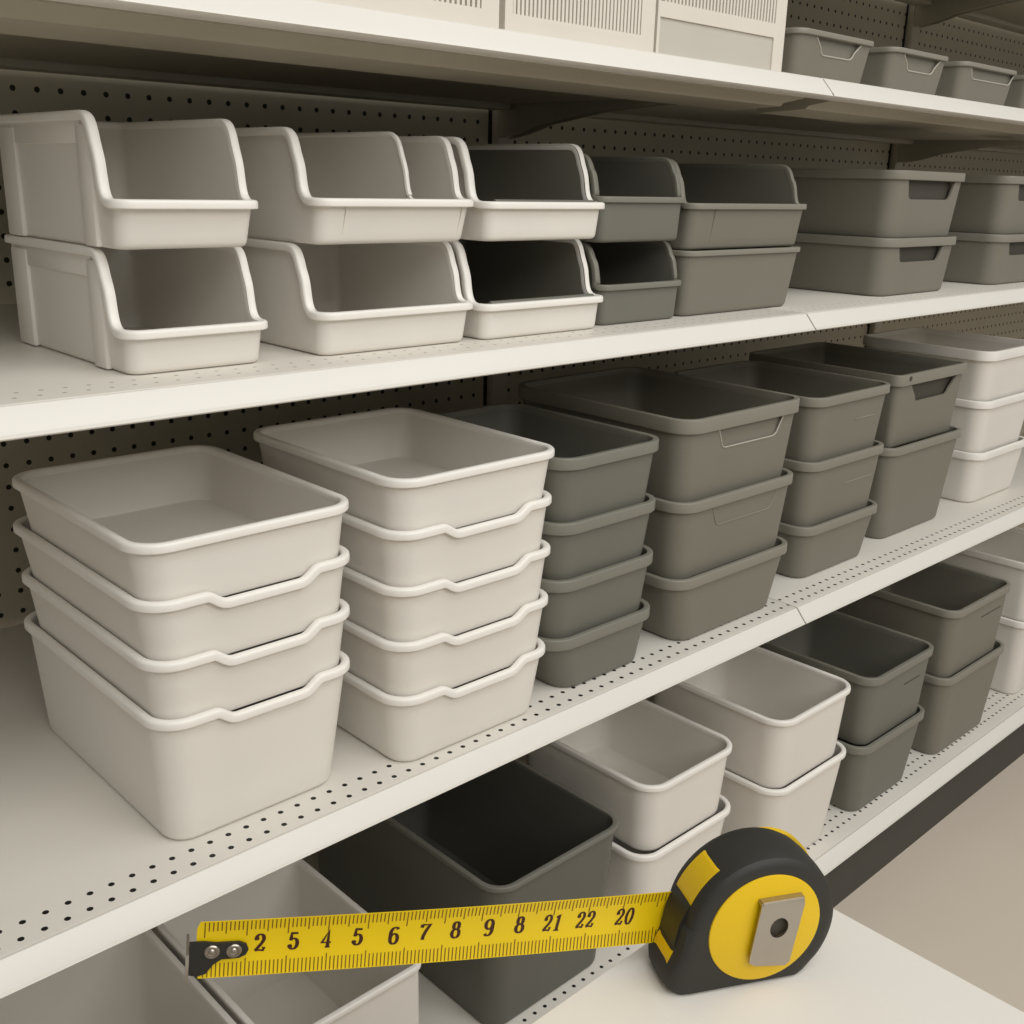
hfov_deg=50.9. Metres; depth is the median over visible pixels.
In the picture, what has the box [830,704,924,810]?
storage bin
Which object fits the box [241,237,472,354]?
bin
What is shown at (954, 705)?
storage bin
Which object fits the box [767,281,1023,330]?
metal shelf
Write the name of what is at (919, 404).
storage bin
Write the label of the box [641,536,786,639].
storage bin
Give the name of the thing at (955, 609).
storage bin
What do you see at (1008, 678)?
storage bin
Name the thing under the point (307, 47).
metal shelf
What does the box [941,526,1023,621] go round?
storage bin
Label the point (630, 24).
basket
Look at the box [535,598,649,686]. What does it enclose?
storage bin
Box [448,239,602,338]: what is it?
bin
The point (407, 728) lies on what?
storage bin
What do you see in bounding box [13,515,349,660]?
storage bin
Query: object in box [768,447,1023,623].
metal shelf
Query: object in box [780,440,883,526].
storage bin
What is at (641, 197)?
bin
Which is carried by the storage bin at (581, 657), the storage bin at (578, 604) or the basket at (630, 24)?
the storage bin at (578, 604)
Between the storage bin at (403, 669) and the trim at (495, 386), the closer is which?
the storage bin at (403, 669)
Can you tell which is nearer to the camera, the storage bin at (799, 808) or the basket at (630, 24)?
the basket at (630, 24)
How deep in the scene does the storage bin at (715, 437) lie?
1.27 m
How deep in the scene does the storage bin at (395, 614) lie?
0.97 m
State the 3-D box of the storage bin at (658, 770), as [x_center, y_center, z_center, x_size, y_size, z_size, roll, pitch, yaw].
[0.147,0.335,1.432,0.183,0.099,0.244,-14,23,-41]
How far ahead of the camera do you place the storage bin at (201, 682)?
0.86 m
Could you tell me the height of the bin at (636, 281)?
0.084 m
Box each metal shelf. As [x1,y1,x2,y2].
[0,0,832,138]
[0,303,814,441]
[0,598,804,998]
[151,755,645,1023]
[509,78,1023,162]
[646,688,1023,875]
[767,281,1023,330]
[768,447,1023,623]
[919,0,1023,34]
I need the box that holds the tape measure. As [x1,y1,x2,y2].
[185,827,832,994]
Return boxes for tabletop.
[532,909,1023,1023]
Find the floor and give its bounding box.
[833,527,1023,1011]
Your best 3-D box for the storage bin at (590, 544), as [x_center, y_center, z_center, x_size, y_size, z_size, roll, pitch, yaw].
[0.019,0.002,1.196,0.167,0.064,0.249,-14,23,-41]
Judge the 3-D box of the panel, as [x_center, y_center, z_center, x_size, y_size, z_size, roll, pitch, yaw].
[0.329,-0.558,1.976,3.900,1.985,0.020,-14,23,-41]
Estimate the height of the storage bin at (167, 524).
0.056 m
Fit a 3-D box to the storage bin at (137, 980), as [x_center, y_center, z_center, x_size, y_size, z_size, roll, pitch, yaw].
[-0.380,0.547,1.006,0.194,0.159,0.263,-14,23,-41]
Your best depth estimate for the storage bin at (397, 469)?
1.01 m
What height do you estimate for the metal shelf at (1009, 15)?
0.062 m
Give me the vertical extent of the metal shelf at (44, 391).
0.060 m
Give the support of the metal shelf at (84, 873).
attached to the panel
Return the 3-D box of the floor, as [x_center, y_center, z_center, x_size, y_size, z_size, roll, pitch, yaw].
[1.052,0.839,0.968,8.500,0.050,6.500,-14,23,-41]
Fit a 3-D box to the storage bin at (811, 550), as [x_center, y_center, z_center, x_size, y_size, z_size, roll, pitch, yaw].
[0.377,0.015,1.580,0.207,0.080,0.246,-14,23,-41]
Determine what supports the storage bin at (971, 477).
on the metal shelf at (956, 527)
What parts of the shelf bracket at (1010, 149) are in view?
rail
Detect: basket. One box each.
[315,0,498,28]
[499,0,655,51]
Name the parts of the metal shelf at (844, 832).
price rail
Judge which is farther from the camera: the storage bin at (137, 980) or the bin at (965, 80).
the bin at (965, 80)
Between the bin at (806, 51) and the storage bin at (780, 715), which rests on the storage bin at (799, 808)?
the storage bin at (780, 715)
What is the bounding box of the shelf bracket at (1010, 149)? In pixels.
[902,144,1023,162]
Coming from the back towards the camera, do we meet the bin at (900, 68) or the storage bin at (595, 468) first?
the bin at (900, 68)
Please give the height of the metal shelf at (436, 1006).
0.060 m
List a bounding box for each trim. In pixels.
[483,110,512,405]
[865,4,918,347]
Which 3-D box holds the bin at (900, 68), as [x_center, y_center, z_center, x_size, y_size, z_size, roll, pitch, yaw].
[0.460,-0.590,1.458,0.154,0.051,0.206,-14,23,-41]
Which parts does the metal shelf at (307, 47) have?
rail, price rail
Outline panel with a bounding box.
[0,0,1023,628]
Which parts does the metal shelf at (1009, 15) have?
rail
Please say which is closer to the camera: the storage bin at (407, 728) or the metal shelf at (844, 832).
the storage bin at (407, 728)
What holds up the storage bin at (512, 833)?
on the metal shelf at (436, 1006)
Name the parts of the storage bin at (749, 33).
panel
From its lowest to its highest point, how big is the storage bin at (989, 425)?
0.093 m
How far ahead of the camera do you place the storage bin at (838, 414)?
1.47 m
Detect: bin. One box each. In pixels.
[0,110,257,249]
[0,929,236,1023]
[4,234,267,374]
[12,445,348,600]
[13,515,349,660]
[22,567,349,719]
[24,611,349,839]
[157,859,420,1023]
[235,127,473,244]
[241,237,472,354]
[253,408,554,530]
[318,759,617,1023]
[337,637,544,761]
[339,490,551,586]
[340,539,549,641]
[340,589,547,696]
[437,403,658,522]
[445,137,604,240]
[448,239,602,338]
[519,367,799,501]
[526,699,731,850]
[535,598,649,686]
[538,544,652,638]
[541,493,655,579]
[579,153,684,242]
[581,241,680,324]
[604,794,730,896]
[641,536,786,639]
[643,468,792,578]
[652,646,850,788]
[653,0,787,71]
[667,159,806,249]
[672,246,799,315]
[674,361,889,461]
[720,741,845,847]
[749,342,966,447]
[759,611,933,744]
[776,499,876,577]
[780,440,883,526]
[781,27,873,83]
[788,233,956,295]
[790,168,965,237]
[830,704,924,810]
[835,561,1010,677]
[859,47,947,94]
[863,327,1023,401]
[865,425,960,538]
[911,639,1004,753]
[935,61,1016,105]
[941,436,1023,501]
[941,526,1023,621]
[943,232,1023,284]
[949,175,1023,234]
[950,392,1023,452]
[990,616,1023,693]
[1003,75,1023,108]
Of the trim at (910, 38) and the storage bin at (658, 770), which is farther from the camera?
the trim at (910, 38)
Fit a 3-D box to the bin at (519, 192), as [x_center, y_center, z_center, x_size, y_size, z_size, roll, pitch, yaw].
[-0.039,-0.323,1.074,0.160,0.090,0.227,-14,23,-41]
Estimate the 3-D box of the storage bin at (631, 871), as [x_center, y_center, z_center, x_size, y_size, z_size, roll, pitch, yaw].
[0.146,0.437,1.465,0.199,0.125,0.244,-14,23,-41]
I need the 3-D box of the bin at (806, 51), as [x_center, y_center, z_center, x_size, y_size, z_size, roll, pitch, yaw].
[0.311,-0.552,1.323,0.170,0.051,0.206,-14,23,-41]
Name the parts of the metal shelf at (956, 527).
price rail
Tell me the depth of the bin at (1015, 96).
1.64 m
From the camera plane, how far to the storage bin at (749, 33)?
1.12 m
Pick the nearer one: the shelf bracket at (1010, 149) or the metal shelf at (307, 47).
the metal shelf at (307, 47)
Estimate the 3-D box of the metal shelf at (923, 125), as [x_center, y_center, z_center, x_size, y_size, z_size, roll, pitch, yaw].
[0.612,-0.631,1.798,1.200,0.062,0.543,-14,23,-41]
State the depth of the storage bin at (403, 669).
0.98 m
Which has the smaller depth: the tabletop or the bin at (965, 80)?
the tabletop
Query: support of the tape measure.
on the tabletop
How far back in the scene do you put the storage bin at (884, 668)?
1.69 m
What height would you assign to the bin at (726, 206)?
0.096 m
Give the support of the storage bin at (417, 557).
on the storage bin at (395, 614)
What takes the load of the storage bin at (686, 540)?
on the storage bin at (680, 609)
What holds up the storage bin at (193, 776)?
on the metal shelf at (84, 873)
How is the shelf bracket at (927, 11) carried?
attached to the panel
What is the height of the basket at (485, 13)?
0.200 m
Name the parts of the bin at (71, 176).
corner post, corner post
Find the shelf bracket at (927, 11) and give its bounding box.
[894,0,1012,26]
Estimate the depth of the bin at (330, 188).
0.92 m
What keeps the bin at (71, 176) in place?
on the bin at (141, 311)
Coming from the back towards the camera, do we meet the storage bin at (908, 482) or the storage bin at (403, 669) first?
the storage bin at (908, 482)
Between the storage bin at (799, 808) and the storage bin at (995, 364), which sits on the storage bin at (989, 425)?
the storage bin at (995, 364)
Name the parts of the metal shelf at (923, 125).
rail, price rail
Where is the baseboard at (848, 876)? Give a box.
[825,724,1023,907]
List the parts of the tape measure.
hook plate, blade, plate, plate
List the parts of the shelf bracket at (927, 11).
rail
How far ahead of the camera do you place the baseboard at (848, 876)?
1.78 m
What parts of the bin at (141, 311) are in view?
corner post, corner post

